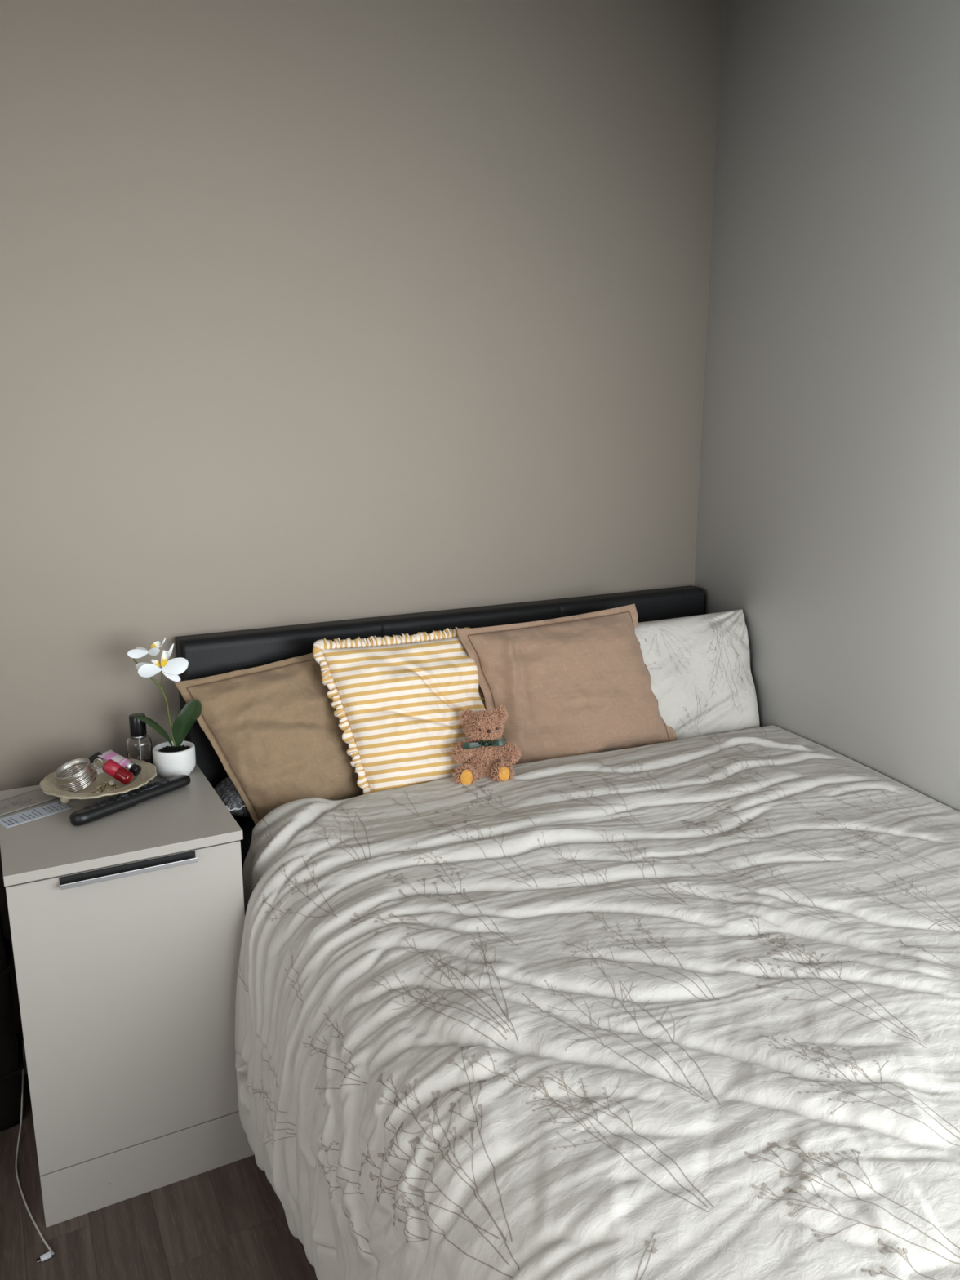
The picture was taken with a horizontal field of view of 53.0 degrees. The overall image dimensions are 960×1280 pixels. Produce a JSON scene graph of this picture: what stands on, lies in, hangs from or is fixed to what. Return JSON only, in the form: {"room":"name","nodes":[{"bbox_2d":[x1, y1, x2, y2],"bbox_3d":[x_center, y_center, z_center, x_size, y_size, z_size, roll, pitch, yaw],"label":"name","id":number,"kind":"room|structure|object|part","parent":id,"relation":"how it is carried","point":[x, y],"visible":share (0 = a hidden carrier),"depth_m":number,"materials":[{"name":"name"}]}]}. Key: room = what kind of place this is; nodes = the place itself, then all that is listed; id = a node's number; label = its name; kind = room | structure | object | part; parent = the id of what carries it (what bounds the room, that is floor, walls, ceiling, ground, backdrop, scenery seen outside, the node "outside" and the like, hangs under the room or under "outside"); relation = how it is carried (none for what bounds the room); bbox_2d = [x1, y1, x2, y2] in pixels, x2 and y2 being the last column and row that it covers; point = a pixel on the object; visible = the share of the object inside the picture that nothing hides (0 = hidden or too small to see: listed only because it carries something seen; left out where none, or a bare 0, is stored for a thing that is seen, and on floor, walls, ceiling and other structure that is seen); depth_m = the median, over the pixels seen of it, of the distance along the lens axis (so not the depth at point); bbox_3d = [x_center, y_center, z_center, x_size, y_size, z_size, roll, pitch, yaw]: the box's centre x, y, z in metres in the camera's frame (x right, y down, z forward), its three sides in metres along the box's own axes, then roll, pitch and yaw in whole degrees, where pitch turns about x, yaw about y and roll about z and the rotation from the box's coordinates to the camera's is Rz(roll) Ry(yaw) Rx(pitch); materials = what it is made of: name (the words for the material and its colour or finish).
{"room":"bedroom","nodes":[
{"label":"bedroom","id":0,"kind":"room"},
{"bbox_2d":[0,1074,317,1279],"bbox_3d":[-0.182,1.206,1.131,3.285,0.100,2.700,-7,14,-27],"label":"floor","id":1,"kind":"structure","parent":0,"point":[226,1222],"depth_m":1.68,"materials":[{"name":"brown wood"}]},
{"bbox_2d":[0,914,23,1131],"bbox_3d":[-1.142,0.706,1.826,0.466,0.566,0.156,-7,14,-27],"label":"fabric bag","id":2,"kind":"object","parent":1,"relation":"on","point":[11,1062],"visible":0.94,"depth_m":1.90,"materials":[{"name":"black fabric"}]},
{"bbox_2d":[15,1040,54,1262],"bbox_3d":[-0.854,0.819,1.796,0.060,0.361,0.516,-6,14,-25],"label":"charging cable","id":3,"kind":"object","parent":1,"relation":"on","point":[46,1255],"visible":0.8,"depth_m":1.76,"materials":[{"name":"white plastic"}]},
{"bbox_2d":[0,763,254,1227],"bbox_3d":[-0.681,0.645,1.859,0.382,0.671,0.421,-7,14,-27],"label":"nightstand","id":4,"kind":"object","parent":1,"relation":"on","point":[126,926],"visible":0.84,"depth_m":1.69,"materials":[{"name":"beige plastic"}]},
{"bbox_2d":[0,763,243,886],"bbox_3d":[-0.684,0.325,1.792,0.382,0.018,0.408,-7,14,-27],"label":"countertop","id":5,"kind":"structure","parent":4,"relation":"on","point":[191,816],"depth_m":1.69,"materials":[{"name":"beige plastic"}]},
{"bbox_2d":[0,788,57,815],"bbox_3d":[-0.866,0.305,1.825,0.070,0.002,0.130,10,16,38],"label":"card","id":6,"kind":"object","parent":5,"relation":"on","point":[35,797],"visible":0.87,"depth_m":1.82,"materials":[{"name":"beige paper"}]},
{"bbox_2d":[1,796,38,809],"bbox_3d":[-0.872,0.306,1.819,0.068,0.001,0.054,-7,14,-27],"label":"print","id":7,"kind":"object","parent":6,"relation":"on","point":[14,802],"depth_m":1.82},
{"bbox_2d":[0,800,74,828],"bbox_3d":[-0.821,0.320,1.773,0.055,0.001,0.125,11,17,40],"label":"leaflet","id":8,"kind":"object","parent":5,"relation":"on","point":[43,811],"visible":1,"depth_m":1.77,"materials":[{"name":"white paper"}]},
{"bbox_2d":[39,759,156,804],"bbox_3d":[-0.735,0.281,1.860,0.210,0.039,0.211,-5,14,-20],"label":"dish","id":9,"kind":"object","parent":5,"relation":"on","point":[49,785],"visible":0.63,"depth_m":1.83,"materials":[{"name":"beige ceramic"}]},
{"bbox_2d":[71,771,97,792],"bbox_3d":[-0.767,0.272,1.838,0.065,0.024,0.068,-11,17,-40],"label":"bangle","id":10,"kind":"object","parent":9,"relation":"on","point":[91,771],"visible":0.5,"depth_m":1.81,"materials":[{"name":"silver metal"}]},
{"bbox_2d":[66,770,96,791],"bbox_3d":[-0.766,0.268,1.836,0.065,0.024,0.068,-11,17,-40],"label":"bangle","id":11,"kind":"object","parent":10,"relation":"on","point":[95,776],"visible":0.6,"depth_m":1.81,"materials":[{"name":"silver metal"}]},
{"bbox_2d":[58,768,94,790],"bbox_3d":[-0.768,0.266,1.833,0.065,0.024,0.068,-11,17,-40],"label":"bangle","id":12,"kind":"object","parent":11,"relation":"on","point":[76,771],"visible":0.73,"depth_m":1.81,"materials":[{"name":"silver metal"}]},
{"bbox_2d":[58,766,94,788],"bbox_3d":[-0.768,0.262,1.832,0.065,0.024,0.068,-11,17,-40],"label":"bangle","id":13,"kind":"object","parent":12,"relation":"on","point":[73,771],"visible":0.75,"depth_m":1.81,"materials":[{"name":"silver metal"}]},
{"bbox_2d":[59,764,94,786],"bbox_3d":[-0.769,0.259,1.832,0.065,0.024,0.068,-11,17,-40],"label":"bangle","id":14,"kind":"object","parent":13,"relation":"on","point":[77,767],"visible":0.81,"depth_m":1.82,"materials":[{"name":"silver metal"}]},
{"bbox_2d":[56,764,92,785],"bbox_3d":[-0.772,0.256,1.830,0.065,0.024,0.068,-11,17,-40],"label":"bangle","id":15,"kind":"object","parent":14,"relation":"on","point":[79,764],"visible":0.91,"depth_m":1.81,"materials":[{"name":"silver metal"}]},
{"bbox_2d":[53,757,92,783],"bbox_3d":[-0.772,0.248,1.825,0.068,0.034,0.068,-11,17,-39],"label":"bangle","id":16,"kind":"object","parent":15,"relation":"on","point":[69,764],"visible":1,"depth_m":1.82,"materials":[{"name":"silver metal"}]},
{"bbox_2d":[93,758,103,768],"bbox_3d":[-0.733,0.237,1.847,0.013,0.016,0.020,9,16,36],"label":"ring","id":17,"kind":"object","parent":11,"relation":"on","point":[96,758],"visible":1,"depth_m":1.85,"materials":[{"name":"silver metal"}]},
{"bbox_2d":[90,782,116,793],"bbox_3d":[-0.710,0.281,1.819,0.034,0.015,0.045,10,16,37],"label":"necklace","id":18,"kind":"object","parent":9,"relation":"on","point":[104,784],"visible":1,"depth_m":1.82,"materials":[{"name":"gold metal"}]},
{"bbox_2d":[107,779,114,786],"bbox_3d":[-0.699,0.271,1.823,0.011,0.012,0.010,-7,14,-27],"label":"charm","id":19,"kind":"object","parent":18,"relation":"on","point":[111,783],"visible":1,"depth_m":1.82,"materials":[{"name":"grey"}]},
{"bbox_2d":[102,759,133,784],"bbox_3d":[-0.695,0.254,1.848,0.058,0.047,0.027,3,13,12],"label":"bottle","id":20,"kind":"object","parent":9,"relation":"on","point":[111,767],"visible":1,"depth_m":1.84,"materials":[{"name":"plastic"}]},
{"bbox_2d":[96,767,103,774],"bbox_3d":[-0.724,0.249,1.832,0.006,0.010,0.012,8,15,33],"label":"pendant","id":21,"kind":"object","parent":20,"relation":"on","point":[100,771],"visible":1,"depth_m":1.83,"materials":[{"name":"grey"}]},
{"bbox_2d":[97,749,141,775],"bbox_3d":[-0.702,0.243,1.884,0.081,0.040,0.039,4,13,18],"label":"tube","id":22,"kind":"object","parent":9,"relation":"on","point":[135,769],"visible":0.77,"depth_m":1.88,"materials":[{"name":"pink plastic"}]},
{"bbox_2d":[88,751,102,763],"bbox_3d":[-0.751,0.230,1.874,0.014,0.016,0.032,8,15,33],"label":"hair clip","id":23,"kind":"object","parent":22,"relation":"on","point":[91,758],"visible":0.76,"depth_m":1.87,"materials":[{"name":"black plastic"}]},
{"bbox_2d":[69,774,191,826],"bbox_3d":[-0.653,0.298,1.811,0.039,0.028,0.255,9,16,35],"label":"remote control","id":24,"kind":"object","parent":5,"relation":"on","point":[88,814],"visible":1,"depth_m":1.78,"materials":[{"name":"black plastic"}]},
{"bbox_2d":[125,712,153,764],"bbox_3d":[-0.693,0.213,1.958,0.051,0.127,0.051,-7,14,-27],"label":"perfume bottle","id":25,"kind":"object","parent":5,"relation":"on","point":[139,744],"visible":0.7,"depth_m":1.94,"materials":[{"name":"clear glass"}]},
{"bbox_2d":[127,637,201,778],"bbox_3d":[-0.631,0.138,1.931,0.135,0.286,0.088,-7,14,-27],"label":"potted orchid","id":26,"kind":"object","parent":5,"relation":"on","point":[177,757],"visible":0.99,"depth_m":1.93,"materials":[{"name":"white plant"}]},
{"bbox_3d":[-0.651,0.123,1.924,0.068,0.195,0.018,-7,14,-27],"label":"stem","id":27,"kind":"part","parent":26,"relation":"part of","materials":[{"name":"green plant"}]},
{"bbox_3d":[-0.623,0.246,1.963,0.083,0.060,0.083,-7,14,-27],"label":"pot","id":28,"kind":"part","parent":26,"relation":"part of","materials":[{"name":"white ceramic"}]},
{"bbox_3d":[-0.597,0.639,1.693,0.377,0.542,0.019,-7,14,-27],"label":"door","id":29,"kind":"part","parent":4,"relation":"part of","materials":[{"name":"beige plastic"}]},
{"bbox_3d":[-0.588,0.389,1.618,0.219,0.009,0.020,-7,14,-27],"label":"handle","id":30,"kind":"part","parent":4,"relation":"part of","materials":[{"name":"metal"}]},
{"bbox_2d":[174,585,704,827],"bbox_3d":[0.432,0.567,1.617,1.402,0.929,1.976,-7,14,-27],"label":"headboard","id":31,"kind":"object","parent":1,"relation":"on","point":[206,655],"visible":0.1,"depth_m":2.19,"materials":[{"name":"black leather"}]},
{"bbox_2d":[240,817,255,868],"bbox_3d":[0.461,0.621,1.653,1.337,0.282,1.830,-7,14,-27],"label":"mattress","id":32,"kind":"object","parent":31,"relation":"on","point":[247,828],"visible":0.12,"depth_m":2.03,"materials":[{"name":"black fabric"}]},
{"bbox_2d":[213,776,251,817],"bbox_3d":[-0.393,0.312,2.089,0.361,0.102,0.136,-8,15,-30],"label":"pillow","id":33,"kind":"object","parent":32,"relation":"on","point":[225,789],"visible":0.12,"depth_m":1.97,"materials":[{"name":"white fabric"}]},
{"bbox_2d":[173,653,363,824],"bbox_3d":[-0.409,0.214,2.012,0.404,0.364,0.168,-7,14,-27],"label":"cushion","id":34,"kind":"object","parent":32,"relation":"on","point":[273,728],"visible":0.7,"depth_m":1.98,"materials":[{"name":"beige fabric"}]},
{"bbox_2d":[312,626,486,794],"bbox_3d":[-0.132,0.182,2.091,0.420,0.396,0.175,-8,15,-32],"label":"cushion","id":35,"kind":"object","parent":32,"relation":"on","point":[398,701],"visible":0.65,"depth_m":2.02,"materials":[{"name":"yellow fabric"}]},
{"bbox_2d":[456,603,676,765],"bbox_3d":[0.221,0.123,2.265,0.560,0.365,0.153,-7,14,-27],"label":"cushion","id":36,"kind":"object","parent":32,"relation":"on","point":[577,684],"visible":0.88,"depth_m":2.22,"materials":[{"name":"brown fabric"}]},
{"bbox_2d":[235,724,959,1279],"bbox_3d":[0.554,0.722,1.373,1.456,0.574,1.970,-7,14,-27],"label":"duvet","id":37,"kind":"object","parent":32,"relation":"on","point":[689,1008],"visible":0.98,"depth_m":1.37,"materials":[{"name":"fabric"}]},
{"bbox_2d":[449,704,522,785],"bbox_3d":[0.012,0.230,2.053,0.159,0.174,0.117,-2,13,-8],"label":"teddy bear","id":38,"kind":"object","parent":37,"relation":"on","point":[484,753],"visible":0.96,"depth_m":2.04},
{"bbox_2d":[634,608,759,740],"bbox_3d":[0.456,0.123,2.427,0.557,0.356,0.147,-4,14,-19],"label":"pillow","id":39,"kind":"object","parent":32,"relation":"on","point":[702,683],"visible":0.61,"depth_m":2.42,"materials":[{"name":"fabric"}]},
{"bbox_2d":[0,0,723,1041],"bbox_3d":[-0.750,-0.322,1.983,3.200,2.500,0.100,-7,14,-27],"label":"wall","id":40,"kind":"structure","parent":0,"point":[311,311],"depth_m":2.07,"materials":[{"name":"beige paint"}]},
{"bbox_2d":[16,1040,27,1075],"bbox_3d":[-1.388,0.947,1.862,1.500,0.080,0.012,-7,14,-27],"label":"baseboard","id":41,"kind":"structure","parent":40,"relation":"attached to","point":[25,1072],"depth_m":2.07,"materials":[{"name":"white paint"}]},
{"bbox_2d":[693,0,959,811],"bbox_3d":[1.250,-0.217,1.524,0.100,2.500,2.600,-7,14,-27],"label":"wall","id":42,"kind":"structure","parent":0,"point":[828,502],"depth_m":2.17,"materials":[{"name":"white paint"}]}
]}

